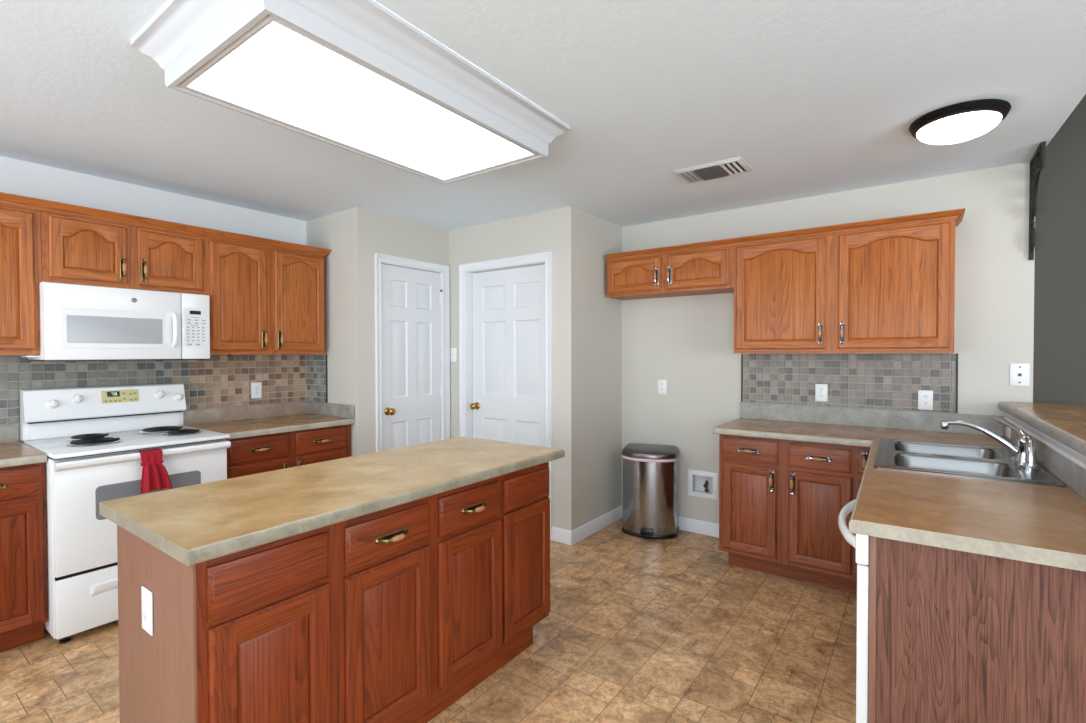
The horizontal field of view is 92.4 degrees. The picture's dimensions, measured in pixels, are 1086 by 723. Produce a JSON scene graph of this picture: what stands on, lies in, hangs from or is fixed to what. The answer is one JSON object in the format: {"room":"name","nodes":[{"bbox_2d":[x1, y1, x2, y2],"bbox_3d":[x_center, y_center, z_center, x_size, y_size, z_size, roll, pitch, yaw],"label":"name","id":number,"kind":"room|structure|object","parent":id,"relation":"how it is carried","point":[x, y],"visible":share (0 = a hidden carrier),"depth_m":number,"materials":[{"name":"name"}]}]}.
{"room":"kitchen","nodes":[
{"label":"kitchen","id":0,"kind":"room"},
{"bbox_2d":[0,156,305,442],"bbox_3d":[-3.490,0.138,2.055,0.100,2.445,5.405,1,1,36],"label":"wall","id":1,"kind":"structure","parent":0,"point":[17,177],"depth_m":3.26,"materials":[{"name":"white paint"}]},
{"bbox_2d":[0,205,41,354],"bbox_3d":[-2.962,-0.398,2.370,0.374,0.735,0.949,1,1,36],"label":"upper cabinet","id":2,"kind":"object","parent":1,"relation":"attached to","point":[20,229],"visible":0.97,"depth_m":2.60,"materials":[{"name":"brown wood"}]},
{"bbox_2d":[0,192,331,256],"bbox_3d":[-2.492,-0.803,3.015,0.342,0.055,2.556,1,1,36],"label":"crown molding","id":3,"kind":"structure","parent":2,"relation":"attached to","point":[6,199],"depth_m":3.02,"materials":[{"name":"brown wood"}]},
{"bbox_2d":[41,212,205,294],"bbox_3d":[-2.459,-0.597,3.058,0.374,0.358,0.759,1,1,36],"label":"upper cabinet","id":4,"kind":"object","parent":1,"relation":"attached to","point":[74,250],"visible":0.99,"depth_m":2.92,"materials":[{"name":"brown wood"}]},
{"bbox_2d":[21,282,209,360],"bbox_3d":[-2.443,-0.209,3.007,0.432,0.404,0.809,1,1,36],"label":"microwave oven","id":5,"kind":"object","parent":4,"relation":"attached to","point":[78,322],"visible":1,"depth_m":2.87,"materials":[{"name":"white plastic"}]},
{"bbox_2d":[0,354,327,424],"bbox_3d":[-2.524,0.147,3.053,0.284,0.371,2.554,1,1,36],"label":"tile backsplash","id":6,"kind":"structure","parent":1,"relation":"attached to","point":[218,381],"depth_m":3.53,"materials":[{"name":"tile"}]},
{"bbox_2d":[251,382,261,398],"bbox_3d":[-2.113,0.213,3.838,0.008,0.118,0.074,1,1,36],"label":"wall outlet","id":7,"kind":"object","parent":6,"relation":"attached to","point":[256,387],"visible":1,"depth_m":3.83,"materials":[{"name":"white plastic"}]},
{"bbox_2d":[205,238,324,355],"bbox_3d":[-1.998,-0.412,3.693,0.374,0.749,0.804,1,1,36],"label":"upper cabinet","id":8,"kind":"object","parent":1,"relation":"attached to","point":[262,300],"visible":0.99,"depth_m":3.56,"materials":[{"name":"brown wood"}]},
{"bbox_2d":[306,207,370,455],"bbox_3d":[-1.622,0.105,4.038,0.783,2.445,0.100,1,1,36],"label":"wall","id":9,"kind":"structure","parent":0,"point":[345,233],"depth_m":3.84,"materials":[{"name":"beige paint"}]},
{"bbox_2d":[369,210,448,452],"bbox_3d":[-1.053,0.102,4.238,0.100,2.445,0.895,1,1,36],"label":"wall","id":10,"kind":"structure","parent":0,"point":[388,235],"depth_m":4.02,"materials":[{"name":"beige paint"}]},
{"bbox_2d":[375,253,449,451],"bbox_3d":[-1.051,0.257,4.198,0.153,2.136,0.739,1,1,36],"label":"door","id":11,"kind":"structure","parent":10,"relation":"in","point":[412,297],"depth_m":4.18,"materials":[{"name":"white wood"}]},
{"bbox_2d":[0,518,856,722],"bbox_3d":[0.084,1.401,0.642,7.600,0.050,7.100,1,1,36],"label":"floor","id":12,"kind":"structure","parent":0,"point":[635,629],"depth_m":2.40,"materials":[{"name":"tile"}]},
{"bbox_2d":[0,462,47,652],"bbox_3d":[-2.858,0.918,2.284,0.660,0.876,0.900,1,1,36],"label":"base cabinet","id":13,"kind":"object","parent":12,"relation":"on","point":[23,551],"visible":0.95,"depth_m":2.42,"materials":[{"name":"red wood"}]},
{"bbox_2d":[0,423,46,467],"bbox_3d":[-2.868,0.412,2.284,0.639,0.134,0.900,1,1,36],"label":"countertop","id":14,"kind":"structure","parent":13,"relation":"on","point":[13,452],"depth_m":2.53,"materials":[{"name":"brown laminate"}]},
{"bbox_2d":[20,383,230,643],"bbox_3d":[-2.322,0.748,2.922,0.746,1.196,0.760,1,1,36],"label":"electric stove","id":15,"kind":"object","parent":12,"relation":"on","point":[85,469],"visible":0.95,"depth_m":2.63,"materials":[{"name":"white metal"}]},
{"bbox_2d":[23,426,229,459],"bbox_3d":[-2.296,0.438,2.899,0.650,0.028,0.760,1,1,36],"label":"cooktop","id":16,"kind":"object","parent":15,"relation":"in","point":[84,445],"depth_m":2.80,"materials":[{"name":"white metal"}]},
{"bbox_2d":[138,448,172,493],"bbox_3d":[-2.020,0.566,2.708,0.089,0.211,0.136,1,1,36],"label":"dish towel","id":17,"kind":"object","parent":15,"relation":"hanging from","point":[155,476],"visible":1,"depth_m":2.68,"materials":[{"name":"red fabric"}]},
{"bbox_2d":[226,424,350,478],"bbox_3d":[-1.882,0.897,3.622,0.660,0.876,0.868,1,1,36],"label":"base cabinet","id":18,"kind":"object","parent":12,"relation":"on","point":[270,452],"visible":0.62,"depth_m":3.41,"materials":[{"name":"red wood"}]},
{"bbox_2d":[181,401,354,439],"bbox_3d":[-1.888,0.391,3.627,0.639,0.134,0.882,1,1,36],"label":"countertop","id":19,"kind":"structure","parent":18,"relation":"on","point":[263,419],"depth_m":3.66,"materials":[{"name":"brown laminate"}]},
{"bbox_2d":[117,462,549,722],"bbox_3d":[-0.631,0.918,2.065,0.646,0.876,1.521,1,1,36],"label":"base cabinet","id":20,"kind":"object","parent":12,"relation":"on","point":[395,614],"visible":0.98,"depth_m":1.63,"materials":[{"name":"red wood"}]},
{"bbox_2d":[141,586,152,635],"bbox_3d":[-1.125,0.707,1.477,0.076,0.122,0.009,1,1,36],"label":"wall outlet","id":21,"kind":"object","parent":20,"relation":"attached to","point":[147,595],"visible":1,"depth_m":1.47,"materials":[{"name":"white plastic"}]},
{"bbox_2d":[143,597,147,624],"bbox_3d":[-1.127,0.707,1.475,0.034,0.068,0.003,1,1,36],"label":"receptacle","id":22,"kind":"object","parent":21,"relation":"attached to","point":[145,599],"depth_m":1.47,"materials":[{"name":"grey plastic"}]},
{"bbox_2d":[99,436,564,565],"bbox_3d":[-0.653,0.459,2.105,0.700,0.038,1.620,1,1,36],"label":"countertop","id":23,"kind":"structure","parent":20,"relation":"on","point":[193,524],"depth_m":1.75,"materials":[{"name":"beige laminate"}]},
{"bbox_2d":[621,443,678,538],"bbox_3d":[0.821,0.992,4.013,0.422,0.663,0.344,0,1,19],"label":"trash can","id":24,"kind":"object","parent":12,"relation":"on","point":[650,471],"visible":1,"depth_m":3.90,"materials":[{"name":"silver metal"}]},
{"bbox_2d":[719,434,870,593],"bbox_3d":[1.625,0.895,3.302,0.848,0.876,0.630,1,1,36],"label":"base cabinet","id":25,"kind":"object","parent":12,"relation":"on","point":[781,502],"visible":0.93,"depth_m":3.11,"materials":[{"name":"brown wood"}]},
{"bbox_2d":[868,536,1085,722],"bbox_3d":[1.769,0.911,2.228,0.588,0.876,2.180,0,1,34],"label":"base cabinet","id":26,"kind":"object","parent":12,"relation":"on","point":[955,636],"visible":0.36,"depth_m":1.35,"materials":[{"name":"brown wood"}]},
{"bbox_2d":[838,499,869,722],"bbox_3d":[1.060,0.913,1.768,0.100,0.857,0.612,0,1,34],"label":"dishwasher","id":27,"kind":"object","parent":26,"relation":"in","point":[860,542],"visible":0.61,"depth_m":1.50,"materials":[{"name":"white plastic"}]},
{"bbox_2d":[713,402,1085,571],"bbox_3d":[1.406,0.394,2.476,1.476,0.152,2.258,0,1,34],"label":"countertop","id":28,"kind":"structure","parent":26,"relation":"on","point":[1039,524],"depth_m":1.72,"materials":[{"name":"brown laminate"}]},
{"bbox_2d":[874,439,1066,486],"bbox_3d":[1.829,0.520,2.322,0.570,0.190,0.852,0,1,34],"label":"sink","id":29,"kind":"object","parent":28,"relation":"in","point":[968,461],"visible":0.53,"depth_m":2.31,"materials":[{"name":"metal"}]},
{"bbox_2d":[940,417,1039,470],"bbox_3d":[1.893,0.337,2.227,0.309,0.182,0.263,0,1,34],"label":"kitchen faucet","id":30,"kind":"object","parent":28,"relation":"on","point":[1025,458],"visible":1,"depth_m":2.16,"materials":[{"name":"silver metal"}]},
{"bbox_2d":[1006,426,1010,437],"bbox_3d":[2.504,0.371,2.801,0.006,0.072,0.118,0,1,34],"label":"wall outlet","id":31,"kind":"object","parent":28,"relation":"attached to","point":[1008,430],"visible":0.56,"depth_m":2.77,"materials":[{"name":"white plastic"}]},
{"bbox_2d":[449,206,579,530],"bbox_3d":[-0.267,0.101,4.169,1.252,2.445,0.120,1,1,36],"label":"wall","id":32,"kind":"structure","parent":0,"point":[556,231],"depth_m":3.83,"materials":[{"name":"beige paint"}]},
{"bbox_2d":[451,348,456,361],"bbox_3d":[-0.767,-0.056,4.446,0.074,0.118,0.018,1,1,36],"label":"light switch","id":33,"kind":"object","parent":32,"relation":"attached to","point":[453,350],"visible":1,"depth_m":4.44,"materials":[{"name":"white plastic"}]},
{"bbox_2d":[459,252,551,540],"bbox_3d":[-0.286,0.256,4.170,0.944,2.136,0.129,1,1,36],"label":"door","id":34,"kind":"structure","parent":32,"relation":"in","point":[505,304],"depth_m":4.20,"materials":[{"name":"white wood"}]},
{"bbox_2d":[551,526,572,544],"bbox_3d":[-0.298,1.272,4.128,1.266,0.100,0.014,1,1,36],"label":"baseboard","id":35,"kind":"structure","parent":32,"relation":"attached to","point":[560,535],"depth_m":3.81,"materials":[{"name":"white wood"}]},
{"bbox_2d":[0,0,1085,230],"bbox_3d":[-1.064,-1.118,1.346,4.879,0.080,7.150,1,1,36],"label":"ceiling","id":36,"kind":"structure","parent":0,"point":[817,97],"depth_m":2.17,"materials":[{"name":"white paint"}]},
{"bbox_2d":[130,0,569,184],"bbox_3d":[-0.634,-1.017,2.096,0.838,0.144,1.438,1,1,36],"label":"box light","id":37,"kind":"object","parent":36,"relation":"attached to","point":[355,76],"visible":1,"depth_m":1.81,"materials":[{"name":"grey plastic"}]},
{"bbox_2d":[189,21,529,177],"bbox_3d":[-0.634,-0.965,2.097,0.600,0.008,1.200,1,1,36],"label":"diffuser","id":38,"kind":"object","parent":37,"relation":"attached to","point":[277,72],"depth_m":1.94,"materials":[{"name":"white plastic"}]},
{"bbox_2d":[674,157,752,182],"bbox_3d":[0.985,-1.096,3.009,0.380,0.020,0.250,1,1,36],"label":"ceiling vent","id":39,"kind":"object","parent":36,"relation":"in","point":[723,168],"visible":1,"depth_m":2.98,"materials":[{"name":"white metal"}]},
{"bbox_2d":[909,99,1010,144],"bbox_3d":[1.866,-1.050,2.342,0.360,0.094,0.360,1,1,36],"label":"dome light","id":40,"kind":"object","parent":36,"relation":"attached to","point":[963,121],"visible":1,"depth_m":2.25,"materials":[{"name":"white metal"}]},
{"bbox_2d":[580,210,621,525],"bbox_3d":[0.428,0.100,4.145,0.100,2.445,0.660,1,1,36],"label":"wall","id":41,"kind":"structure","parent":0,"point":[600,314],"depth_m":4.07,"materials":[{"name":"beige paint"}]},
{"bbox_2d":[570,506,621,544],"bbox_3d":[0.437,1.272,4.075,0.014,0.100,0.794,1,1,36],"label":"baseboard","id":42,"kind":"structure","parent":41,"relation":"attached to","point":[584,531],"depth_m":4.02,"materials":[{"name":"white wood"}]},
{"bbox_2d":[622,94,1085,523],"bbox_3d":[2.938,-0.311,2.791,5.745,3.300,0.120,1,1,36],"label":"wall","id":43,"kind":"structure","parent":0,"point":[687,342],"depth_m":3.06,"materials":[{"name":"beige paint"}]},
{"bbox_2d":[658,380,666,394],"bbox_3d":[0.954,0.204,4.167,0.074,0.118,0.008,1,1,36],"label":"wall outlet","id":44,"kind":"object","parent":43,"relation":"attached to","point":[661,383],"visible":1,"depth_m":4.16,"materials":[{"name":"white plastic"}]},
{"bbox_2d":[607,246,733,299],"bbox_3d":[0.971,-0.646,3.915,0.977,0.278,0.370,1,1,36],"label":"upper cabinet","id":45,"kind":"object","parent":43,"relation":"attached to","point":[710,271],"visible":1,"depth_m":3.79,"materials":[{"name":"brown wood"}]},
{"bbox_2d":[622,506,718,537],"bbox_3d":[1.053,1.270,4.108,0.970,0.100,0.014,1,1,36],"label":"baseboard","id":46,"kind":"structure","parent":43,"relation":"attached to","point":[686,524],"depth_m":4.00,"materials":[{"name":"white wood"}]},
{"bbox_2d":[688,469,717,499],"bbox_3d":[1.244,0.941,4.014,0.229,0.203,0.083,1,1,36],"label":"box","id":47,"kind":"object","parent":43,"relation":"attached to","point":[702,484],"visible":1,"depth_m":4.02,"materials":[{"name":"white plastic"}]},
{"bbox_2d":[734,220,954,352],"bbox_3d":[1.842,-0.414,3.283,1.177,0.725,0.370,1,1,36],"label":"upper cabinet","id":48,"kind":"object","parent":43,"relation":"attached to","point":[885,290],"visible":1,"depth_m":3.11,"materials":[{"name":"brown wood"}]},
{"bbox_2d":[604,208,965,261],"bbox_3d":[1.467,-0.805,3.559,2.195,0.048,0.340,1,1,36],"label":"crown molding","id":49,"kind":"structure","parent":48,"relation":"attached to","point":[957,215],"depth_m":3.25,"materials":[{"name":"brown wood"}]},
{"bbox_2d":[741,353,957,412],"bbox_3d":[1.950,0.124,3.438,1.238,0.353,0.010,1,1,36],"label":"tile backsplash","id":50,"kind":"structure","parent":43,"relation":"attached to","point":[890,381],"depth_m":3.38,"materials":[{"name":"tile"}]},
{"bbox_2d":[815,384,827,401],"bbox_3d":[1.867,0.210,3.490,0.074,0.118,0.008,1,1,36],"label":"wall outlet","id":51,"kind":"object","parent":50,"relation":"attached to","point":[821,390],"visible":1,"depth_m":3.49,"materials":[{"name":"white plastic"}]},
{"bbox_2d":[918,390,932,409],"bbox_3d":[2.322,0.234,3.159,0.074,0.118,0.008,1,1,36],"label":"wall outlet","id":52,"kind":"object","parent":50,"relation":"attached to","point":[925,397],"visible":1,"depth_m":3.16,"materials":[{"name":"white plastic"}]},
{"bbox_2d":[922,394,928,398],"bbox_3d":[2.321,0.213,3.157,0.034,0.028,0.002,1,1,36],"label":"receptacle","id":53,"kind":"object","parent":52,"relation":"attached to","point":[924,396],"depth_m":3.16,"materials":[{"name":"white plastic"}]},
{"bbox_2d":[922,401,928,405],"bbox_3d":[2.321,0.255,3.157,0.034,0.028,0.002,1,1,36],"label":"receptacle","id":54,"kind":"object","parent":52,"relation":"attached to","point":[924,403],"depth_m":3.16,"materials":[{"name":"white plastic"}]},
{"bbox_2d":[1010,364,1029,385],"bbox_3d":[2.669,0.074,2.913,0.082,0.125,0.008,1,1,36],"label":"phone jack","id":55,"kind":"object","parent":43,"relation":"attached to","point":[1019,373],"visible":1,"depth_m":2.91,"materials":[{"name":"white plastic"}]},
{"bbox_2d":[1029,141,1045,259],"bbox_3d":[2.605,-0.832,2.744,0.020,0.545,0.334,1,1,36],"label":"bracket","id":56,"kind":"object","parent":43,"relation":"attached to","point":[1037,163],"visible":1,"depth_m":2.81,"materials":[{"name":"black metal"}]},
{"bbox_3d":[1.948,0.821,1.867,0.110,1.066,2.567,0,1,34],"label":"wall","id":57,"kind":"structure","parent":0,"visible":0},
{"bbox_2d":[998,401,1085,455],"bbox_3d":[1.995,0.266,1.807,0.314,0.043,2.596,0,1,34],"label":"bar","id":58,"kind":"object","parent":57,"relation":"on","point":[1064,423],"visible":1,"depth_m":2.21,"materials":[{"name":"brown laminate"}]},
{"bbox_2d":[1001,410,1085,469],"bbox_3d":[1.893,0.316,1.895,0.020,0.056,2.565,0,1,34],"label":"trim","id":59,"kind":"structure","parent":57,"relation":"attached to","point":[1076,457],"depth_m":2.04,"materials":[{"name":"white"}]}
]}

